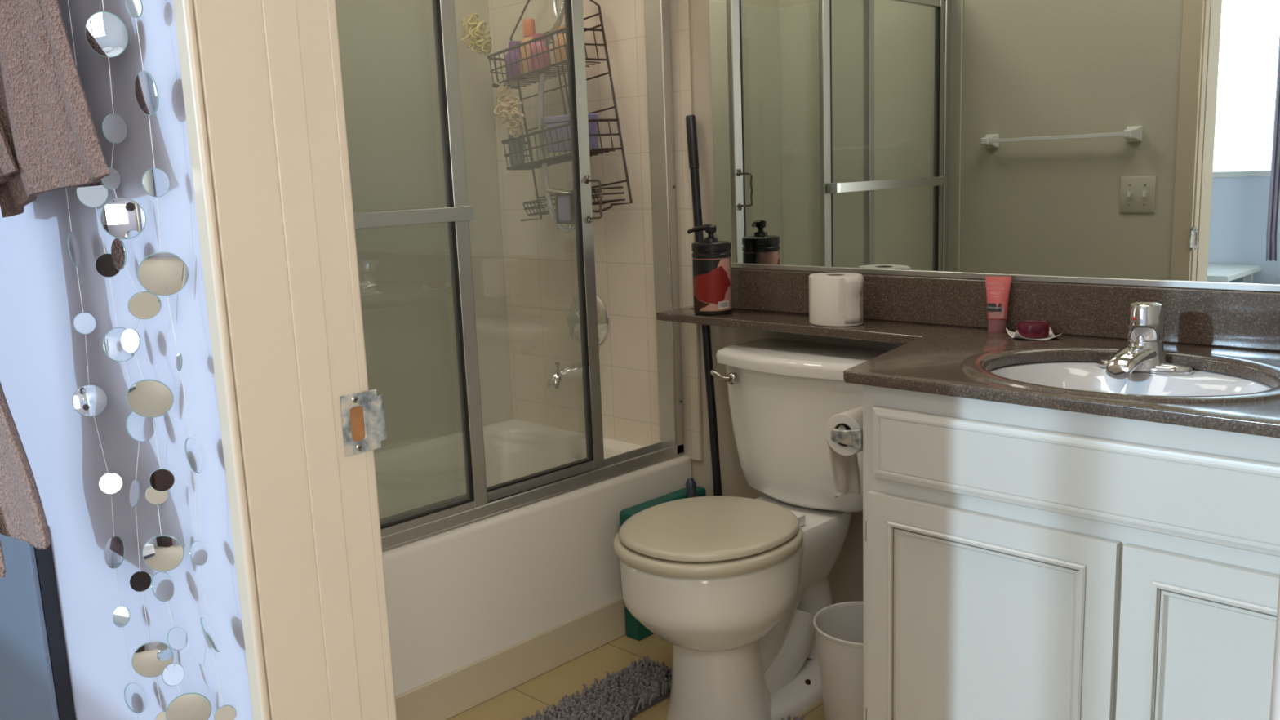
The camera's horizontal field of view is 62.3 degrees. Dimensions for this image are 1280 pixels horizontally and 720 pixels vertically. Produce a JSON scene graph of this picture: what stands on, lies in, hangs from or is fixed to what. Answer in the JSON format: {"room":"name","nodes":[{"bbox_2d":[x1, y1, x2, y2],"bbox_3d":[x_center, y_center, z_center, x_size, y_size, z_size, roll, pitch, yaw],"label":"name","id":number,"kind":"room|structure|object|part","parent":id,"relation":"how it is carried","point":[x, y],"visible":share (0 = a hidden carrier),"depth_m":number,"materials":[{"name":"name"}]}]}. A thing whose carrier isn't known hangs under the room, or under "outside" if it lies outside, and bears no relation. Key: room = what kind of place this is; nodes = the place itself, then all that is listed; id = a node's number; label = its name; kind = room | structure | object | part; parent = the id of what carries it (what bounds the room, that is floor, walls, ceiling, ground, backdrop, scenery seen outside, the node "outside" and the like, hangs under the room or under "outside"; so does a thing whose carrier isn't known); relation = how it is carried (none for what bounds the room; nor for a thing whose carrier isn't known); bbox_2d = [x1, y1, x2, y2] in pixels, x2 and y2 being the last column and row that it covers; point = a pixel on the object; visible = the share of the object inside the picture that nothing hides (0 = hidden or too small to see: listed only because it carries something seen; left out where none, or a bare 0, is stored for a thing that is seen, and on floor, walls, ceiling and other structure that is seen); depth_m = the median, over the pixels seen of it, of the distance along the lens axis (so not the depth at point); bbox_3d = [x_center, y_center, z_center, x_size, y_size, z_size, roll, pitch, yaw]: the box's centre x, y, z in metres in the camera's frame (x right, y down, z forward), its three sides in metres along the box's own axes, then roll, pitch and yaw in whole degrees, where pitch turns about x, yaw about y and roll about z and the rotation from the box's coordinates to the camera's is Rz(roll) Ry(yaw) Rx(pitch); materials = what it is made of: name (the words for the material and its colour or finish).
{"room":"bedroom","nodes":[
{"label":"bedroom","id":0,"kind":"room"},
{"bbox_2d":[0,0,253,719],"bbox_3d":[-0.524,-0.217,1.150,5.300,2.400,0.006,8,14,44],"label":"wall","id":1,"kind":"structure","parent":0,"point":[43,363],"depth_m":1.32,"materials":[{"name":"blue paint"}]},
{"bbox_2d":[0,0,110,217],"bbox_3d":[-0.725,-0.414,1.213,0.490,0.498,0.056,6,13,39],"label":"towel","id":2,"kind":"object","parent":1,"relation":"attached to","point":[50,141],"visible":1,"depth_m":1.17,"materials":[{"name":"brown fabric"}]},
{"bbox_2d":[65,187,146,719],"bbox_3d":[-0.679,0.016,1.311,0.045,1.105,0.040,8,14,44],"label":"garland","id":3,"kind":"object","parent":1,"relation":"attached to","point":[89,400],"visible":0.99,"depth_m":1.33,"materials":[{"name":"silver metal"}]},
{"bbox_2d":[67,0,173,719],"bbox_3d":[-0.601,-0.009,1.226,0.080,1.168,0.044,8,14,44],"label":"garland","id":4,"kind":"object","parent":1,"relation":"attached to","point":[149,660],"visible":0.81,"depth_m":1.23,"materials":[{"name":"silver mirror"}]},
{"bbox_2d":[84,0,211,719],"bbox_3d":[-0.564,-0.103,1.166,0.082,1.288,0.047,8,14,44],"label":"garland","id":5,"kind":"object","parent":1,"relation":"attached to","point":[107,35],"visible":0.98,"depth_m":1.18,"materials":[{"name":"silver mirror"}]},
{"bbox_2d":[124,0,236,719],"bbox_3d":[-0.488,-0.118,1.089,0.051,1.276,0.046,8,14,44],"label":"garland","id":6,"kind":"object","parent":1,"relation":"attached to","point":[160,273],"visible":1,"depth_m":1.10,"materials":[{"name":"silver mirror"}]},
{"bbox_2d":[173,0,271,719],"bbox_3d":[-0.433,-0.032,1.089,0.029,2.050,0.010,8,14,44],"label":"trim","id":7,"kind":"structure","parent":1,"relation":"attached to","point":[184,13],"depth_m":1.09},
{"bbox_3d":[-0.846,-0.676,1.260,0.560,0.019,0.147,8,14,44],"label":"towel rail","id":8,"kind":"object","parent":1,"relation":"attached to","visible":0},
{"bbox_2d":[0,381,50,577],"bbox_3d":[-0.806,-0.197,1.223,0.345,0.918,0.052,8,14,44],"label":"towel","id":9,"kind":"object","parent":8,"relation":"hanging from","point":[22,514],"visible":1,"depth_m":1.22,"materials":[{"name":"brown fabric"}]},
{"bbox_2d":[537,0,575,233],"bbox_3d":[-0.216,-0.740,2.848,0.139,0.793,0.063,8,14,44],"label":"shower hose","id":10,"kind":"object","parent":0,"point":[559,15],"visible":0.73,"depth_m":2.88,"materials":[{"name":"silver metal"}]},
{"bbox_3d":[-0.206,-0.445,2.888,0.116,0.046,0.018,5,12,34],"label":"handle","id":11,"kind":"part","parent":10,"relation":"part of","materials":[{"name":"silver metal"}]},
{"bbox_2d":[447,634,825,719],"bbox_3d":[0.052,0.841,2.074,2.850,0.050,1.635,8,14,44],"label":"floor","id":12,"kind":"structure","parent":0,"point":[545,690],"depth_m":2.46,"materials":[{"name":"yellow tile"}]},
{"bbox_2d":[373,418,691,696],"bbox_3d":[-0.620,0.533,2.637,0.748,0.411,1.441,8,14,44],"label":"bathtub","id":13,"kind":"object","parent":12,"relation":"on","point":[459,597],"visible":0.27,"depth_m":2.51,"materials":[{"name":"white ceramic"}]},
{"bbox_3d":[-0.176,0.308,3.064,0.072,0.072,0.013,8,14,44],"label":"overflow plate","id":14,"kind":"part","parent":13,"relation":"part of","materials":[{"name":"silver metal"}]},
{"bbox_2d":[619,485,706,640],"bbox_3d":[0.068,0.522,2.753,0.052,0.338,0.282,8,14,44],"label":"step stool","id":15,"kind":"object","parent":12,"relation":"on","point":[635,629],"visible":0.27,"depth_m":2.69,"materials":[{"name":"teal plastic"}]},
{"bbox_3d":[-0.004,0.570,2.687,0.048,0.272,0.058,8,14,44],"label":"leg","id":16,"kind":"part","parent":15,"relation":"part of","materials":[{"name":"teal plastic"}]},
{"bbox_3d":[0.063,0.387,2.729,0.052,0.063,0.282,8,14,44],"label":"panel","id":17,"kind":"part","parent":15,"relation":"part of","materials":[{"name":"teal plastic"}]},
{"bbox_2d":[522,654,805,719],"bbox_3d":[-0.013,0.782,2.166,0.495,0.037,0.585,8,14,44],"label":"bath mat","id":18,"kind":"object","parent":12,"relation":"on","point":[624,695],"visible":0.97,"depth_m":2.35,"materials":[{"name":"grey fabric"}]},
{"bbox_2d":[685,477,697,497],"bbox_3d":[0.145,0.500,2.719,0.091,0.387,0.084,8,14,44],"label":"toilet brush","id":19,"kind":"object","parent":12,"relation":"on","point":[691,485],"visible":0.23,"depth_m":2.71,"materials":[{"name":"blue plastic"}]},
{"bbox_2d":[685,115,722,495],"bbox_3d":[0.198,0.039,2.685,0.202,1.299,0.074,8,14,44],"label":"broom","id":20,"kind":"object","parent":12,"relation":"on","point":[691,123],"visible":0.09,"depth_m":2.69,"materials":[{"name":"black plastic"}]},
{"bbox_2d":[613,338,890,719],"bbox_3d":[0.239,0.404,2.299,0.442,0.790,0.662,8,14,44],"label":"toilet","id":21,"kind":"object","parent":12,"relation":"on","point":[736,585],"visible":0.95,"depth_m":2.24,"materials":[{"name":"ceramic"}]},
{"bbox_3d":[0.140,0.370,2.203,0.369,0.024,0.401,8,14,44],"label":"seat","id":22,"kind":"part","parent":21,"relation":"part of","materials":[{"name":"beige plastic"}]},
{"bbox_3d":[0.143,0.345,2.203,0.347,0.026,0.385,8,14,44],"label":"seat","id":23,"kind":"part","parent":21,"relation":"part of","materials":[{"name":"beige plastic"}]},
{"bbox_3d":[0.194,0.040,2.448,0.067,0.032,0.027,8,14,44],"label":"flush lever","id":24,"kind":"part","parent":21,"relation":"part of","materials":[{"name":"silver metal"}]},
{"bbox_3d":[0.391,0.171,2.425,0.410,0.314,0.202,8,14,44],"label":"tank","id":25,"kind":"part","parent":21,"relation":"part of","materials":[{"name":"white ceramic"}]},
{"bbox_3d":[0.379,0.000,2.389,0.442,0.037,0.218,8,14,44],"label":"tank lid","id":26,"kind":"part","parent":21,"relation":"part of","materials":[{"name":"white ceramic"}]},
{"bbox_2d":[813,601,863,719],"bbox_3d":[0.452,0.653,2.129,0.204,0.270,0.204,8,14,44],"label":"waste bin","id":27,"kind":"object","parent":12,"relation":"on","point":[838,627],"visible":0.53,"depth_m":2.08,"materials":[{"name":"white plastic"}]},
{"bbox_2d":[862,384,1279,719],"bbox_3d":[0.899,0.437,1.732,0.918,0.799,0.549,8,14,44],"label":"vanity cabinet","id":28,"kind":"object","parent":12,"relation":"on","point":[1020,562],"visible":0.77,"depth_m":1.59,"materials":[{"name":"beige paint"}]},
{"bbox_2d":[831,424,862,450],"bbox_3d":[0.399,0.126,1.880,0.060,0.038,0.126,8,14,44],"label":"toilet paper holder","id":29,"kind":"object","parent":28,"relation":"attached to","point":[853,438],"visible":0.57,"depth_m":1.83,"materials":[{"name":"metal"}]},
{"bbox_2d":[825,405,862,497],"bbox_3d":[0.392,0.172,1.897,0.077,0.174,0.100,8,14,44],"label":"toilet paper roll","id":30,"kind":"object","parent":29,"relation":"on","point":[843,457],"visible":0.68,"depth_m":1.91,"materials":[{"name":"white paper"}]},
{"bbox_2d":[656,267,1279,438],"bbox_3d":[0.586,-0.057,1.944,1.759,0.120,0.559,8,14,44],"label":"countertop","id":31,"kind":"structure","parent":28,"relation":"on","point":[948,348],"depth_m":1.92,"materials":[{"name":"brown stone"}]},
{"bbox_2d":[687,224,732,315],"bbox_3d":[0.173,-0.221,2.568,0.097,0.216,0.095,8,14,44],"label":"soap pump bottle","id":32,"kind":"object","parent":31,"relation":"on","point":[711,260],"visible":1,"depth_m":2.54,"materials":[{"name":"black plastic"}]},
{"bbox_2d":[808,272,863,326],"bbox_3d":[0.433,-0.134,2.328,0.131,0.108,0.099,8,14,44],"label":"toilet paper roll","id":33,"kind":"object","parent":31,"relation":"on","point":[835,299],"visible":1,"depth_m":2.29,"materials":[{"name":"white paper"}]},
{"bbox_2d":[985,276,1011,333],"bbox_3d":[0.720,-0.112,2.132,0.051,0.111,0.033,2,11,22],"label":"tube","id":34,"kind":"object","parent":31,"relation":"on","point":[997,288],"visible":1,"depth_m":2.13,"materials":[{"name":"pink plastic"}]},
{"bbox_2d":[1005,327,1062,340],"bbox_3d":[0.765,-0.056,2.059,0.085,0.022,0.085,-1,10,6],"label":"soap dish","id":35,"kind":"object","parent":31,"relation":"on","point":[1013,335],"visible":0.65,"depth_m":2.04,"materials":[{"name":"white ceramic"}]},
{"bbox_2d":[1017,320,1049,337],"bbox_3d":[0.765,-0.060,2.059,0.059,0.026,0.059,8,14,44],"label":"soap","id":36,"kind":"object","parent":35,"relation":"on","point":[1026,329],"visible":0.96,"depth_m":2.04,"materials":[{"name":"red plastic"}]},
{"bbox_2d":[988,361,1274,395],"bbox_3d":[0.783,0.104,1.727,0.484,0.132,0.396,8,14,44],"label":"sink","id":37,"kind":"object","parent":31,"relation":"in","point":[1078,375],"visible":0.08,"depth_m":1.82,"materials":[{"name":"white ceramic"}]},
{"bbox_2d":[1097,301,1192,378],"bbox_3d":[0.866,-0.036,1.808,0.141,0.120,0.132,1,10,16],"label":"sink faucet","id":38,"kind":"object","parent":31,"relation":"on","point":[1144,351],"visible":1,"depth_m":1.80,"materials":[{"name":"silver metal"}]},
{"bbox_3d":[0.844,0.001,1.805,0.067,0.050,0.104,8,14,44],"label":"spout","id":39,"kind":"part","parent":38,"relation":"part of","materials":[{"name":"silver metal"}]},
{"bbox_3d":[0.874,0.009,1.837,0.158,0.016,0.054,8,14,44],"label":"plate","id":40,"kind":"part","parent":38,"relation":"part of","materials":[{"name":"silver metal"}]},
{"bbox_3d":[0.871,-0.068,1.823,0.059,0.064,0.057,8,14,44],"label":"lever handle","id":41,"kind":"part","parent":38,"relation":"part of","materials":[{"name":"silver metal"}]},
{"bbox_3d":[0.547,0.490,1.711,0.332,0.414,0.013,8,14,44],"label":"moulding","id":42,"kind":"part","parent":28,"relation":"part of","materials":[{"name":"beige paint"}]},
{"bbox_3d":[0.554,0.489,1.718,0.314,0.396,0.008,8,14,44],"label":"panel","id":43,"kind":"part","parent":28,"relation":"part of","materials":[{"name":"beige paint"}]},
{"bbox_3d":[0.551,0.489,1.715,0.416,0.498,0.015,8,14,44],"label":"door","id":44,"kind":"part","parent":28,"relation":"part of","materials":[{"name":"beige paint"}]},
{"bbox_3d":[0.695,0.178,1.504,0.835,0.122,0.016,8,14,44],"label":"drawer","id":45,"kind":"part","parent":28,"relation":"part of","materials":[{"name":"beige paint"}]},
{"bbox_3d":[0.858,0.530,1.420,0.420,0.498,0.015,8,14,44],"label":"door","id":46,"kind":"part","parent":28,"relation":"part of","materials":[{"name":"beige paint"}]},
{"bbox_3d":[0.853,0.531,1.416,0.336,0.414,0.013,8,14,44],"label":"moulding","id":47,"kind":"part","parent":28,"relation":"part of","materials":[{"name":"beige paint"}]},
{"bbox_3d":[0.860,0.529,1.423,0.318,0.396,0.008,8,14,44],"label":"panel","id":48,"kind":"part","parent":28,"relation":"part of","materials":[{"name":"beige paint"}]},
{"bbox_2d":[688,0,904,604],"bbox_3d":[0.531,-0.480,2.391,2.850,2.400,0.120,8,14,44],"label":"wall","id":49,"kind":"structure","parent":0,"point":[846,577],"depth_m":2.65,"materials":[{"name":"beige paint"}]},
{"bbox_2d":[353,0,488,537],"bbox_3d":[-0.613,-0.235,2.015,0.058,1.267,0.730,8,14,44],"label":"sliding shower door","id":50,"kind":"structure","parent":49,"relation":"attached to","point":[457,213],"depth_m":2.25,"materials":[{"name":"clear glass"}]},
{"bbox_3d":[-0.605,0.374,2.135,0.018,0.026,0.660,8,14,44],"label":"rail","id":51,"kind":"part","parent":50,"relation":"part of","materials":[{"name":"metal"}]},
{"bbox_2d":[379,0,604,524],"bbox_3d":[-0.353,-0.298,2.310,0.069,1.267,0.720,8,14,44],"label":"sliding shower door","id":52,"kind":"structure","parent":49,"relation":"attached to","point":[574,15],"depth_m":2.55,"materials":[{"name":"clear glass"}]},
{"bbox_3d":[-0.348,0.311,2.433,0.018,0.026,0.650,8,14,44],"label":"rail","id":53,"kind":"part","parent":52,"relation":"part of","materials":[{"name":"metal"}]},
{"bbox_3d":[-0.109,-0.385,2.539,0.051,0.116,0.014,8,14,44],"label":"door pull","id":54,"kind":"part","parent":52,"relation":"part of","materials":[{"name":"grey metal"}]},
{"bbox_2d":[395,596,626,719],"bbox_3d":[-0.349,0.722,2.396,0.008,0.102,1.425,8,14,44],"label":"baseboard","id":55,"kind":"structure","parent":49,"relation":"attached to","point":[450,695],"depth_m":2.44,"materials":[{"name":"beige wood"}]},
{"bbox_2d":[381,0,684,552],"bbox_3d":[-0.421,-0.302,2.258,0.066,1.349,1.423,8,14,44],"label":"shower door frame","id":56,"kind":"object","parent":49,"relation":"attached to","point":[657,12],"visible":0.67,"depth_m":2.71,"materials":[{"name":"metal"}]},
{"bbox_2d":[486,0,632,221],"bbox_3d":[-0.241,-0.773,2.850,0.464,0.795,0.122,8,14,44],"label":"shower caddy","id":57,"kind":"object","parent":49,"relation":"attached to","point":[565,157],"visible":0.72,"depth_m":2.83,"materials":[{"name":"brown metal"}]},
{"bbox_2d":[461,13,492,55],"bbox_3d":[-0.458,-0.916,2.979,0.113,0.122,0.070,8,14,44],"label":"sponge","id":58,"kind":"object","parent":57,"relation":"in","point":[478,41],"visible":1,"depth_m":2.97,"materials":[{"name":"yellow plastic"}]},
{"bbox_2d":[493,82,524,137],"bbox_3d":[-0.354,-0.681,2.883,0.101,0.152,0.065,8,14,44],"label":"sponge","id":59,"kind":"object","parent":57,"relation":"hanging from","point":[509,108],"visible":1,"depth_m":2.87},
{"bbox_2d":[507,115,524,165],"bbox_3d":[-0.345,-0.623,2.943,0.048,0.163,0.040,8,14,44],"label":"shampoo bottle","id":60,"kind":"object","parent":57,"relation":"in","point":[516,141],"visible":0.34,"depth_m":2.93,"materials":[{"name":"grey plastic"}]},
{"bbox_2d":[505,40,527,81],"bbox_3d":[-0.345,-0.829,2.938,0.068,0.105,0.052,8,14,44],"label":"lotion bottle","id":61,"kind":"object","parent":57,"relation":"in","point":[511,43],"visible":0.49,"depth_m":2.92,"materials":[{"name":"purple plastic"}]},
{"bbox_2d":[520,18,539,76],"bbox_3d":[-0.300,-0.853,2.896,0.064,0.150,0.052,8,14,44],"label":"shampoo bottle","id":62,"kind":"object","parent":57,"relation":"in","point":[529,28],"visible":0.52,"depth_m":2.88,"materials":[{"name":"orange plastic"}]},
{"bbox_3d":[-0.270,-0.430,2.974,0.100,0.047,0.087,8,14,44],"label":"soap dish","id":63,"kind":"part","parent":57,"relation":"part of","materials":[{"name":"brown metal"}]},
{"bbox_2d":[528,33,551,72],"bbox_3d":[-0.270,-0.826,2.851,0.068,0.098,0.048,8,14,44],"label":"lotion bottle","id":64,"kind":"object","parent":57,"relation":"in","point":[535,35],"visible":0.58,"depth_m":2.83,"materials":[{"name":"pink plastic"}]},
{"bbox_2d":[486,27,608,88],"bbox_3d":[-0.263,-0.813,2.862,0.388,0.125,0.119,8,14,44],"label":"basket","id":65,"kind":"object","parent":57,"relation":"on","point":[514,86],"depth_m":2.82,"materials":[{"name":"brown metal"}]},
{"bbox_2d":[554,26,567,64],"bbox_3d":[-0.193,-0.828,2.787,0.080,0.095,0.052,8,14,44],"label":"lotion bottle","id":66,"kind":"object","parent":57,"relation":"in","point":[560,35],"visible":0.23,"depth_m":2.77,"materials":[{"name":"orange plastic"}]},
{"bbox_2d":[501,118,622,170],"bbox_3d":[-0.225,-0.582,2.874,0.387,0.122,0.119,8,14,44],"label":"basket","id":67,"kind":"object","parent":57,"relation":"on","point":[565,157],"depth_m":2.84,"materials":[{"name":"brown metal"}]},
{"bbox_2d":[555,192,575,224],"bbox_3d":[-0.199,-0.405,2.829,0.062,0.082,0.018,8,14,44],"label":"soap holder","id":68,"kind":"object","parent":57,"relation":"in","point":[564,202],"visible":0.84,"depth_m":2.82,"materials":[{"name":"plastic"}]},
{"bbox_2d":[543,113,599,152],"bbox_3d":[-0.182,-0.604,2.823,0.156,0.094,0.076,8,14,44],"label":"soap box","id":69,"kind":"object","parent":57,"relation":"in","point":[551,121],"visible":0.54,"depth_m":2.79,"materials":[{"name":"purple plastic"}]},
{"bbox_3d":[-0.183,-0.641,2.816,0.156,0.019,0.076,8,14,44],"label":"box lid","id":70,"kind":"part","parent":69,"relation":"part of","materials":[{"name":"grey plastic"}]},
{"bbox_3d":[-0.102,-0.434,2.807,0.093,0.047,0.087,8,14,44],"label":"soap dish","id":71,"kind":"part","parent":57,"relation":"part of","materials":[{"name":"brown metal"}]},
{"bbox_2d":[547,360,582,389],"bbox_3d":[-0.205,0.038,3.031,0.060,0.077,0.148,8,14,44],"label":"tub spout","id":72,"kind":"object","parent":49,"relation":"attached to","point":[573,372],"visible":0.89,"depth_m":3.00,"materials":[{"name":"silver metal"}]},
{"bbox_2d":[567,293,608,344],"bbox_3d":[-0.170,-0.113,3.014,0.160,0.160,0.073,8,14,44],"label":"shower valve","id":73,"kind":"object","parent":49,"relation":"attached to","point":[573,317],"visible":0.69,"depth_m":2.99,"materials":[{"name":"silver metal"}]},
{"bbox_3d":[-0.188,-0.085,3.004,0.031,0.057,0.021,-5,10,-13],"label":"lever","id":74,"kind":"part","parent":73,"relation":"part of","materials":[{"name":"silver metal"}]},
{"bbox_3d":[-0.172,-0.112,3.012,0.060,0.060,0.052,8,14,44],"label":"knob","id":75,"kind":"part","parent":73,"relation":"part of","materials":[{"name":"silver metal"}]},
{"bbox_2d":[487,0,702,461],"bbox_3d":[-0.147,-0.456,2.976,0.795,1.400,0.010,8,14,44],"label":"tile wall","id":76,"kind":"structure","parent":49,"relation":"attached to","point":[540,272],"depth_m":2.96,"materials":[{"name":"beige tile"}]},
{"bbox_2d":[708,0,1279,292],"bbox_3d":[0.773,-0.711,2.008,1.677,1.129,0.010,8,14,44],"label":"wall mirror","id":77,"kind":"object","parent":49,"relation":"attached to","point":[1103,142],"visible":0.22,"depth_m":2.11,"materials":[{"name":"mirror"}]},
{"bbox_2d":[731,267,1279,351],"bbox_3d":[0.811,-0.103,2.096,1.656,0.100,0.018,8,14,44],"label":"backsplash","id":78,"kind":"structure","parent":49,"relation":"attached to","point":[1239,319],"depth_m":2.08,"materials":[{"name":"brown stone"}]},
{"bbox_2d":[1271,604,1279,719],"bbox_3d":[-0.084,-0.010,0.746,1.065,2.100,0.013,8,14,44],"label":"trim","id":79,"kind":"structure","parent":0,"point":[1276,698],"depth_m":0.43,"materials":[{"name":"white paint"}]},
{"bbox_3d":[-1.466,1.206,0.367,5.300,0.049,2.985,8,14,44],"label":"floor","id":80,"kind":"structure","parent":0,"visible":0},
{"bbox_2d":[0,533,75,719],"bbox_3d":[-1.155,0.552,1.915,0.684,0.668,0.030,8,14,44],"label":"storage cabinet","id":81,"kind":"object","parent":80,"relation":"on","point":[35,682],"visible":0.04,"depth_m":1.68,"materials":[{"name":"blue paint"}]},
{"bbox_3d":[-0.564,-0.240,1.287,2.850,2.400,0.137,8,14,44],"label":"wall","id":82,"kind":"structure","parent":0,"visible":0},
{"bbox_2d":[326,0,396,719],"bbox_3d":[0.024,-0.034,0.857,1.065,2.100,0.014,8,14,44],"label":"trim","id":83,"kind":"structure","parent":82,"relation":"attached to","point":[331,4],"depth_m":1.19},
{"bbox_2d":[339,389,386,456],"bbox_3d":[-0.313,0.070,1.205,0.006,0.069,0.057,6,13,40],"label":"strike plate","id":84,"kind":"object","parent":82,"relation":"attached to","point":[362,413],"visible":1,"depth_m":1.20,"materials":[{"name":"metal"}]},
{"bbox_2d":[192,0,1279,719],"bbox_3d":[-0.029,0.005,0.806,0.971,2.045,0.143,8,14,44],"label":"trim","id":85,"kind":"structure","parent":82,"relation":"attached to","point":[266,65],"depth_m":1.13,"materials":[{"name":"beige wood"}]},
{"bbox_3d":[-0.986,-0.488,2.778,0.140,2.400,1.445,8,14,44],"label":"wall","id":86,"kind":"structure","parent":0,"visible":0},
{"bbox_2d":[335,0,513,453],"bbox_3d":[-0.930,-0.358,2.744,0.010,1.390,1.435,8,14,44],"label":"wall","id":87,"kind":"structure","parent":86,"relation":"attached to","point":[388,51],"depth_m":3.04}
]}

